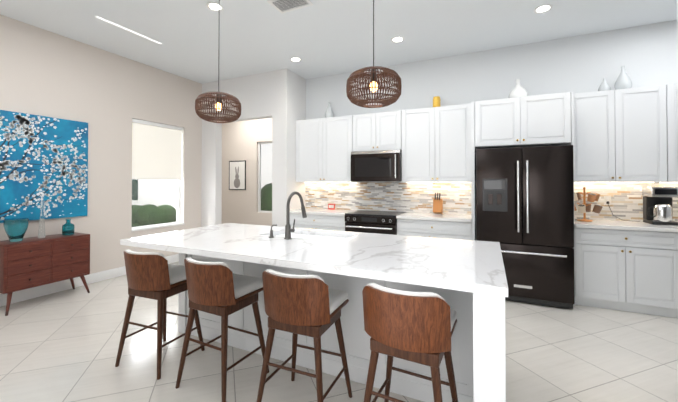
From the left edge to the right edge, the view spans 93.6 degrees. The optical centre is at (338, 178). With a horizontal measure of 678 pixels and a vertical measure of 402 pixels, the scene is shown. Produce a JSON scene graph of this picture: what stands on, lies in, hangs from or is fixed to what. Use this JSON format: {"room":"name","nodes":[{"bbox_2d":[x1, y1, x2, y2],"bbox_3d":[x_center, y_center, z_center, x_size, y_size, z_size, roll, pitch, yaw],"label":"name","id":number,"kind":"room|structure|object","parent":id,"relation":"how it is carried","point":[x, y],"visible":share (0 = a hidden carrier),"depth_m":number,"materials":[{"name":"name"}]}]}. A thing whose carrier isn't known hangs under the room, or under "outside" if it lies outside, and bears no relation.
{"room":"kitchen","nodes":[
{"label":"kitchen","id":0,"kind":"room"},
{"bbox_2d":[0,14,201,294],"bbox_3d":[-4.059,-0.212,3.160,0.200,3.250,6.430,0,-1,25],"label":"wall","id":1,"kind":"structure","parent":0,"point":[107,96],"depth_m":4.49,"materials":[{"name":"beige paint"}]},
{"bbox_2d":[0,110,87,222],"bbox_3d":[-3.613,-0.135,3.824,0.039,1.252,1.031,0,-1,25],"label":"picture","id":2,"kind":"object","parent":1,"relation":"attached to","point":[44,159],"visible":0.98,"depth_m":3.85,"materials":[{"name":"teal fabric"}]},
{"bbox_2d":[0,254,178,306],"bbox_3d":[-3.919,1.348,3.188,0.015,0.130,6.230,0,-1,25],"label":"baseboard","id":3,"kind":"structure","parent":1,"relation":"attached to","point":[34,292],"depth_m":4.04,"materials":[{"name":"white"}]},
{"bbox_2d":[132,179,180,228],"bbox_3d":[-3.064,-0.058,5.316,0.050,1.730,0.920,0,-1,25],"label":"window","id":4,"kind":"structure","parent":1,"relation":"in","point":[178,192],"depth_m":5.51,"materials":[{"name":"white"}]},
{"bbox_2d":[132,119,182,179],"bbox_3d":[-3.001,-0.454,5.290,0.060,0.932,0.908,0,-1,25],"label":"roller blind","id":5,"kind":"object","parent":1,"relation":"attached to","point":[156,151],"visible":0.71,"depth_m":5.26,"materials":[{"name":"white fabric"}]},
{"bbox_2d":[132,222,184,231],"bbox_3d":[-2.991,0.792,5.272,0.108,0.029,0.918,0,-1,25],"label":"window sill","id":6,"kind":"structure","parent":1,"relation":"attached to","point":[153,227],"depth_m":5.20,"materials":[{"name":"white"}]},
{"bbox_2d":[132,71,271,226],"bbox_3d":[-2.975,-0.176,6.286,4.170,3.250,0.150,0,-1,25],"label":"wall","id":7,"kind":"structure","parent":0,"point":[252,93],"depth_m":5.92,"materials":[{"name":"white paint"}]},
{"bbox_2d":[132,179,137,199],"bbox_3d":[-4.454,-0.145,6.888,0.320,1.200,0.011,0,-1,25],"label":"window","id":8,"kind":"structure","parent":7,"relation":"in","point":[134,191],"depth_m":6.85,"materials":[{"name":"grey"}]},
{"bbox_2d":[222,118,271,225],"bbox_3d":[-2.118,-0.156,8.114,4.170,3.250,0.150,0,-1,25],"label":"wall","id":9,"kind":"structure","parent":0,"point":[241,140],"depth_m":8.18,"materials":[{"name":"beige paint"}]},
{"bbox_2d":[229,160,245,189],"bbox_3d":[-2.639,-0.089,8.261,0.560,0.760,0.022,0,-1,25],"label":"picture frame","id":10,"kind":"object","parent":9,"relation":"attached to","point":[237,175],"visible":1,"depth_m":8.24,"materials":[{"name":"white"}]},
{"bbox_2d":[258,141,271,212],"bbox_3d":[-1.502,-0.044,7.836,1.180,1.780,0.050,0,-1,25],"label":"window","id":11,"kind":"structure","parent":9,"relation":"in","point":[259,174],"depth_m":8.05,"materials":[{"name":"white"}]},
{"bbox_2d":[261,143,271,187],"bbox_3d":[-0.060,-0.759,10.001,9.000,4.500,0.100,0,-1,25],"label":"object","id":12,"kind":"object","parent":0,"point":[268,159],"depth_m":11.10,"materials":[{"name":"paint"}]},
{"bbox_2d":[272,68,305,226],"bbox_3d":[-0.527,-0.177,6.254,0.290,3.250,2.170,0,-1,25],"label":"wall","id":13,"kind":"structure","parent":0,"point":[288,98],"depth_m":5.30,"materials":[{"name":"white paint"}]},
{"bbox_2d":[0,0,676,83],"bbox_3d":[-0.819,-1.891,2.859,11.000,0.100,8.600,0,-1,25],"label":"ceiling","id":14,"kind":"structure","parent":0,"point":[318,38],"depth_m":3.85,"materials":[{"name":"white paint"}]},
{"bbox_2d":[96,16,161,43],"bbox_3d":[-2.571,-1.826,3.945,0.035,0.003,0.780,0,-1,25],"label":"linear light","id":15,"kind":"object","parent":14,"relation":"in","point":[127,29],"visible":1,"depth_m":3.89,"materials":[{"name":"white"}]},
{"bbox_2d":[206,2,223,11],"bbox_3d":[-1.320,-1.829,3.391,0.176,0.008,0.176,0,-1,25],"label":"recessed light","id":16,"kind":"object","parent":14,"relation":"in","point":[213,6],"visible":0.94,"depth_m":3.38,"materials":[{"name":"white"}]},
{"bbox_2d":[195,0,240,122],"bbox_3d":[-1.054,-1.170,2.796,0.380,1.340,0.380,0,-1,25],"label":"pendant light","id":17,"kind":"object","parent":14,"relation":"hanging from","point":[218,106],"visible":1,"depth_m":2.70,"materials":[{"name":"brown wicker"}]},
{"bbox_2d":[267,0,312,13],"bbox_3d":[-0.508,-1.828,3.309,0.400,0.012,0.260,0,-1,25],"label":"ceiling vent","id":18,"kind":"object","parent":14,"relation":"in","point":[282,6],"visible":1,"depth_m":3.34,"materials":[{"name":"white metal"}]},
{"bbox_2d":[290,57,300,61],"bbox_3d":[-0.659,-1.813,4.848,0.176,0.008,0.176,0,-1,25],"label":"recessed light","id":19,"kind":"object","parent":14,"relation":"in","point":[294,59],"visible":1,"depth_m":4.84,"materials":[{"name":"white"}]},
{"bbox_2d":[346,0,401,107],"bbox_3d":[0.240,-1.177,2.211,0.380,1.340,0.380,0,-1,25],"label":"pendant light","id":20,"kind":"object","parent":14,"relation":"hanging from","point":[359,74],"visible":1,"depth_m":2.11,"materials":[{"name":"brown wicker"}]},
{"bbox_2d":[391,36,403,42],"bbox_3d":[0.768,-1.821,4.169,0.176,0.008,0.176,0,-1,25],"label":"recessed light","id":21,"kind":"object","parent":14,"relation":"in","point":[398,39],"visible":1,"depth_m":4.16,"materials":[{"name":"white"}]},
{"bbox_2d":[534,4,552,13],"bbox_3d":[2.200,-1.829,3.431,0.176,0.008,0.176,0,-1,25],"label":"recessed light","id":22,"kind":"object","parent":14,"relation":"in","point":[543,8],"visible":0.98,"depth_m":3.42,"materials":[{"name":"white"}]},
{"bbox_2d":[0,261,677,401],"bbox_3d":[-0.819,1.459,2.821,11.000,0.100,8.600,0,-1,25],"label":"floor","id":23,"kind":"structure","parent":0,"point":[61,346],"depth_m":2.48,"materials":[{"name":"tile"}]},
{"bbox_2d":[0,232,89,315],"bbox_3d":[-3.440,1.056,3.707,0.404,0.733,0.790,0,-1,25],"label":"sideboard","id":24,"kind":"object","parent":23,"relation":"on","point":[29,262],"visible":1,"depth_m":3.57,"materials":[{"name":"brown wood"}]},
{"bbox_2d":[3,218,28,241],"bbox_3d":[-3.555,0.564,3.507,0.200,0.245,0.200,0,-1,25],"label":"vase","id":25,"kind":"object","parent":24,"relation":"on","point":[15,229],"visible":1,"depth_m":3.46,"materials":[{"name":"teal glass"}]},
{"bbox_2d":[38,201,45,237],"bbox_3d":[-3.476,0.471,3.724,0.068,0.435,0.068,0,-1,25],"label":"vase","id":26,"kind":"object","parent":24,"relation":"on","point":[41,232],"visible":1,"depth_m":3.71,"materials":[{"name":"clear glass"}]},
{"bbox_2d":[62,219,74,234],"bbox_3d":[-3.352,0.596,3.941,0.120,0.190,0.120,0,-1,25],"label":"vase","id":27,"kind":"object","parent":24,"relation":"on","point":[68,227],"visible":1,"depth_m":3.90,"materials":[{"name":"teal glass"}]},
{"bbox_2d":[115,249,204,379],"bbox_3d":[-1.395,0.971,2.489,0.455,0.874,0.470,0,-1,21],"label":"stool","id":28,"kind":"object","parent":23,"relation":"on","point":[156,276],"visible":0.85,"depth_m":2.31,"materials":[{"name":"brown wood"}]},
{"bbox_2d":[175,257,268,401],"bbox_3d":[-0.808,0.968,2.214,0.455,0.874,0.470,0,-1,27],"label":"stool","id":29,"kind":"object","parent":23,"relation":"on","point":[222,290],"visible":0.94,"depth_m":2.04,"materials":[{"name":"brown wood"}]},
{"bbox_2d":[257,269,351,401],"bbox_3d":[-0.209,0.964,1.933,0.455,0.874,0.470,0,-1,23],"label":"stool","id":30,"kind":"object","parent":23,"relation":"on","point":[308,305],"visible":1,"depth_m":1.76,"materials":[{"name":"brown wood"}]},
{"bbox_2d":[140,231,505,401],"bbox_3d":[-0.241,0.960,2.442,2.672,0.889,1.138,0,-1,25],"label":"kitchen island","id":31,"kind":"object","parent":23,"relation":"on","point":[478,341],"depth_m":2.13,"materials":[{"name":"white"}]},
{"bbox_2d":[120,223,507,298],"bbox_3d":[-0.254,0.495,2.435,2.680,0.040,1.140,0,-1,25],"label":"island countertop","id":32,"kind":"structure","parent":31,"relation":"on","point":[475,267],"depth_m":2.03,"materials":[{"name":"white stone"}]},
{"bbox_2d":[269,225,276,237],"bbox_3d":[-0.538,0.425,2.607,0.044,0.101,0.093,0,-1,25],"label":"soap dispenser","id":33,"kind":"object","parent":32,"relation":"on","point":[271,234],"visible":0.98,"depth_m":2.58,"materials":[{"name":"grey metal"}]},
{"bbox_2d":[284,192,306,239],"bbox_3d":[-0.330,0.290,2.617,0.110,0.372,0.302,0,-1,25],"label":"faucet","id":34,"kind":"object","parent":32,"relation":"on","point":[288,230],"visible":1,"depth_m":2.51,"materials":[{"name":"grey metal"}]},
{"bbox_2d":[290,208,357,230],"bbox_3d":[-0.259,0.979,5.231,1.048,0.915,0.626,0,-1,25],"label":"base cabinet","id":35,"kind":"object","parent":23,"relation":"on","point":[323,219],"visible":0.33,"depth_m":4.97,"materials":[{"name":"white wood"}]},
{"bbox_2d":[328,204,334,209],"bbox_3d":[-0.128,0.473,5.412,0.130,0.101,0.032,0,-1,25],"label":"sign","id":36,"kind":"object","parent":35,"relation":"on","point":[331,206],"visible":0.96,"depth_m":5.40,"materials":[{"name":"red"}]},
{"bbox_2d":[345,210,405,234],"bbox_3d":[0.555,0.973,4.814,0.776,0.919,0.688,0,-1,25],"label":"range","id":37,"kind":"object","parent":23,"relation":"on","point":[377,222],"visible":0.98,"depth_m":4.57,"materials":[{"name":"black metal"}]},
{"bbox_2d":[362,283,457,401],"bbox_3d":[0.373,0.961,1.660,0.455,0.874,0.470,0,-1,28],"label":"stool","id":38,"kind":"object","parent":23,"relation":"on","point":[417,327],"visible":1,"depth_m":1.48,"materials":[{"name":"brown wood"}]},
{"bbox_2d":[396,212,470,239],"bbox_3d":[1.356,0.971,4.474,0.956,0.915,0.626,0,-1,25],"label":"base cabinet","id":39,"kind":"object","parent":23,"relation":"on","point":[453,226],"visible":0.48,"depth_m":4.23,"materials":[{"name":"white wood"}]},
{"bbox_2d":[433,193,442,213],"bbox_3d":[1.423,0.353,4.577,0.120,0.305,0.181,0,-1,25],"label":"knife block","id":40,"kind":"object","parent":39,"relation":"on","point":[437,205],"visible":1,"depth_m":4.52,"materials":[{"name":"orange wood"}]},
{"bbox_2d":[471,92,574,305],"bbox_3d":[2.275,0.223,4.052,1.068,2.400,0.626,0,-1,25],"label":"cabinet","id":41,"kind":"object","parent":23,"relation":"on","point":[538,120],"visible":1,"depth_m":3.81,"materials":[{"name":"white wood"}]},
{"bbox_2d":[509,79,527,97],"bbox_3d":[2.304,-1.127,4.093,0.220,0.300,0.220,0,-1,25],"label":"vase","id":42,"kind":"object","parent":41,"relation":"on","point":[518,90],"visible":0.73,"depth_m":4.02,"materials":[{"name":"white ceramic"}]},
{"bbox_2d":[476,145,574,308],"bbox_3d":[2.228,0.532,3.923,0.960,1.780,0.838,0,-1,25],"label":"fridge","id":43,"kind":"object","parent":23,"relation":"on","point":[525,207],"visible":0.98,"depth_m":3.56,"materials":[{"name":"black metal"}]},
{"bbox_2d":[574,219,677,317],"bbox_3d":[3.159,0.961,3.629,0.882,0.915,0.626,0,-1,25],"label":"base cabinet","id":44,"kind":"object","parent":23,"relation":"on","point":[630,266],"visible":0.94,"depth_m":3.37,"materials":[{"name":"white wood"}]},
{"bbox_2d":[574,187,602,221],"bbox_3d":[2.946,0.302,3.820,0.329,0.405,0.330,0,-1,25],"label":"mug tree","id":45,"kind":"object","parent":44,"relation":"on","point":[583,207],"visible":0.85,"depth_m":3.77,"materials":[{"name":"orange wood"}]},
{"bbox_2d":[642,187,677,225],"bbox_3d":[3.571,0.296,3.548,0.247,0.410,0.252,0,-1,25],"label":"coffee maker","id":46,"kind":"object","parent":44,"relation":"on","point":[657,205],"visible":1,"depth_m":3.48,"materials":[{"name":"black plastic"}]},
{"bbox_2d":[306,20,677,219],"bbox_3d":[2.391,-0.198,4.433,6.540,3.250,0.150,0,-1,25],"label":"wall","id":47,"kind":"structure","parent":0,"point":[645,55],"depth_m":4.29,"materials":[{"name":"white paint"}]},
{"bbox_2d":[296,115,359,182],"bbox_3d":[-0.202,-0.468,5.369,1.048,1.068,0.358,0,-1,25],"label":"upper cabinet","id":48,"kind":"object","parent":47,"relation":"attached to","point":[324,148],"visible":1,"depth_m":5.22,"materials":[{"name":"white wood"}]},
{"bbox_2d":[325,102,333,117],"bbox_3d":[-0.162,-1.148,5.381,0.150,0.290,0.150,0,-1,25],"label":"vase","id":49,"kind":"object","parent":48,"relation":"on","point":[329,112],"visible":0.73,"depth_m":5.33,"materials":[{"name":"white ceramic"}]},
{"bbox_2d":[353,110,401,151],"bbox_3d":[0.626,-0.716,4.984,0.776,0.580,0.358,0,-1,25],"label":"upper cabinet","id":50,"kind":"object","parent":47,"relation":"attached to","point":[376,131],"visible":0.94,"depth_m":4.84,"materials":[{"name":"white wood"}]},
{"bbox_2d":[351,149,401,180],"bbox_3d":[0.604,-0.192,4.932,0.776,0.461,0.456,0,-1,25],"label":"microwave","id":51,"kind":"object","parent":50,"relation":"attached to","point":[381,165],"visible":1,"depth_m":4.76,"materials":[{"name":"black metal"}]},
{"bbox_2d":[401,104,470,182],"bbox_3d":[1.413,-0.476,4.612,0.956,1.068,0.358,0,-1,25],"label":"upper cabinet","id":52,"kind":"object","parent":47,"relation":"attached to","point":[436,144],"visible":0.96,"depth_m":4.46,"materials":[{"name":"white wood"}]},
{"bbox_2d":[433,96,440,106],"bbox_3d":[1.422,-1.101,4.638,0.110,0.180,0.110,0,-1,25],"label":"decor","id":53,"kind":"object","parent":52,"relation":"on","point":[436,101],"visible":0.69,"depth_m":4.59,"materials":[{"name":"yellow"}]},
{"bbox_2d":[305,182,677,221],"bbox_3d":[1.905,0.281,4.566,5.538,0.463,0.010,0,-1,25],"label":"backsplash","id":54,"kind":"structure","parent":47,"relation":"attached to","point":[626,201],"depth_m":4.81,"materials":[{"name":"tile"}]},
{"bbox_2d":[454,194,458,200],"bbox_3d":[1.719,0.272,4.642,0.070,0.115,0.008,0,-1,25],"label":"electrical outlet plate","id":55,"kind":"object","parent":54,"relation":"attached to","point":[456,197],"visible":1,"depth_m":4.64,"materials":[{"name":"white plastic"}]},
{"bbox_2d":[604,196,610,204],"bbox_3d":[3.294,0.264,3.904,0.070,0.115,0.008,0,-1,25],"label":"electrical outlet plate","id":56,"kind":"object","parent":54,"relation":"attached to","point":[607,198],"visible":1,"depth_m":3.90,"materials":[{"name":"white plastic"}]},
{"bbox_2d":[573,85,666,182],"bbox_3d":[3.215,-0.486,3.768,0.880,1.068,0.358,0,-1,25],"label":"upper cabinet","id":57,"kind":"object","parent":47,"relation":"attached to","point":[620,135],"visible":0.88,"depth_m":3.61,"materials":[{"name":"white wood"}]},
{"bbox_2d":[598,78,610,90],"bbox_3d":[3.179,-1.111,3.815,0.114,0.180,0.114,0,-1,25],"label":"vase","id":58,"kind":"object","parent":57,"relation":"on","point":[604,86],"visible":0.75,"depth_m":3.78,"materials":[{"name":"white ceramic"}]},
{"bbox_2d":[614,66,631,89],"bbox_3d":[3.346,-1.174,3.748,0.158,0.304,0.157,0,-1,25],"label":"vase","id":59,"kind":"object","parent":57,"relation":"on","point":[623,81],"visible":0.73,"depth_m":3.71,"materials":[{"name":"white ceramic"}]},
{"bbox_2d":[660,84,677,182],"bbox_3d":[3.978,-0.490,3.410,0.796,1.068,0.358,0,-1,25],"label":"upper cabinet","id":60,"kind":"object","parent":47,"relation":"attached to","point":[672,126],"visible":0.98,"depth_m":3.43,"materials":[{"name":"white wood"}]},
{"bbox_2d":[677,0,677,30],"bbox_3d":[1.371,-0.248,-0.041,0.150,3.250,4.840,0,-1,25],"label":"wall","id":61,"kind":"structure","parent":0,"point":[677,15],"depth_m":2.19,"materials":[{"name":"white paint"}]},
{"label":"outside","id":62,"kind":"structure","parent":0,"visible":0},
{"bbox_3d":[-4.934,1.509,5.467,18.000,0.100,22.000,0,-1,25],"label":"ground","id":63,"kind":"structure","parent":62,"visible":0},
{"bbox_2d":[132,204,175,226],"bbox_3d":[-4.076,0.986,6.343,2.274,0.994,0.493,0,-1,25],"label":"hedge","id":64,"kind":"object","parent":63,"relation":"on","point":[170,215],"depth_m":5.94,"materials":[{"name":"green plant"}]},
{"bbox_2d":[261,183,271,210],"bbox_3d":[-0.829,0.881,9.166,3.700,1.997,1.170,0,-1,25],"label":"hedge","id":65,"kind":"object","parent":63,"relation":"on","point":[266,203],"depth_m":9.23,"materials":[{"name":"green plant"}]}
]}

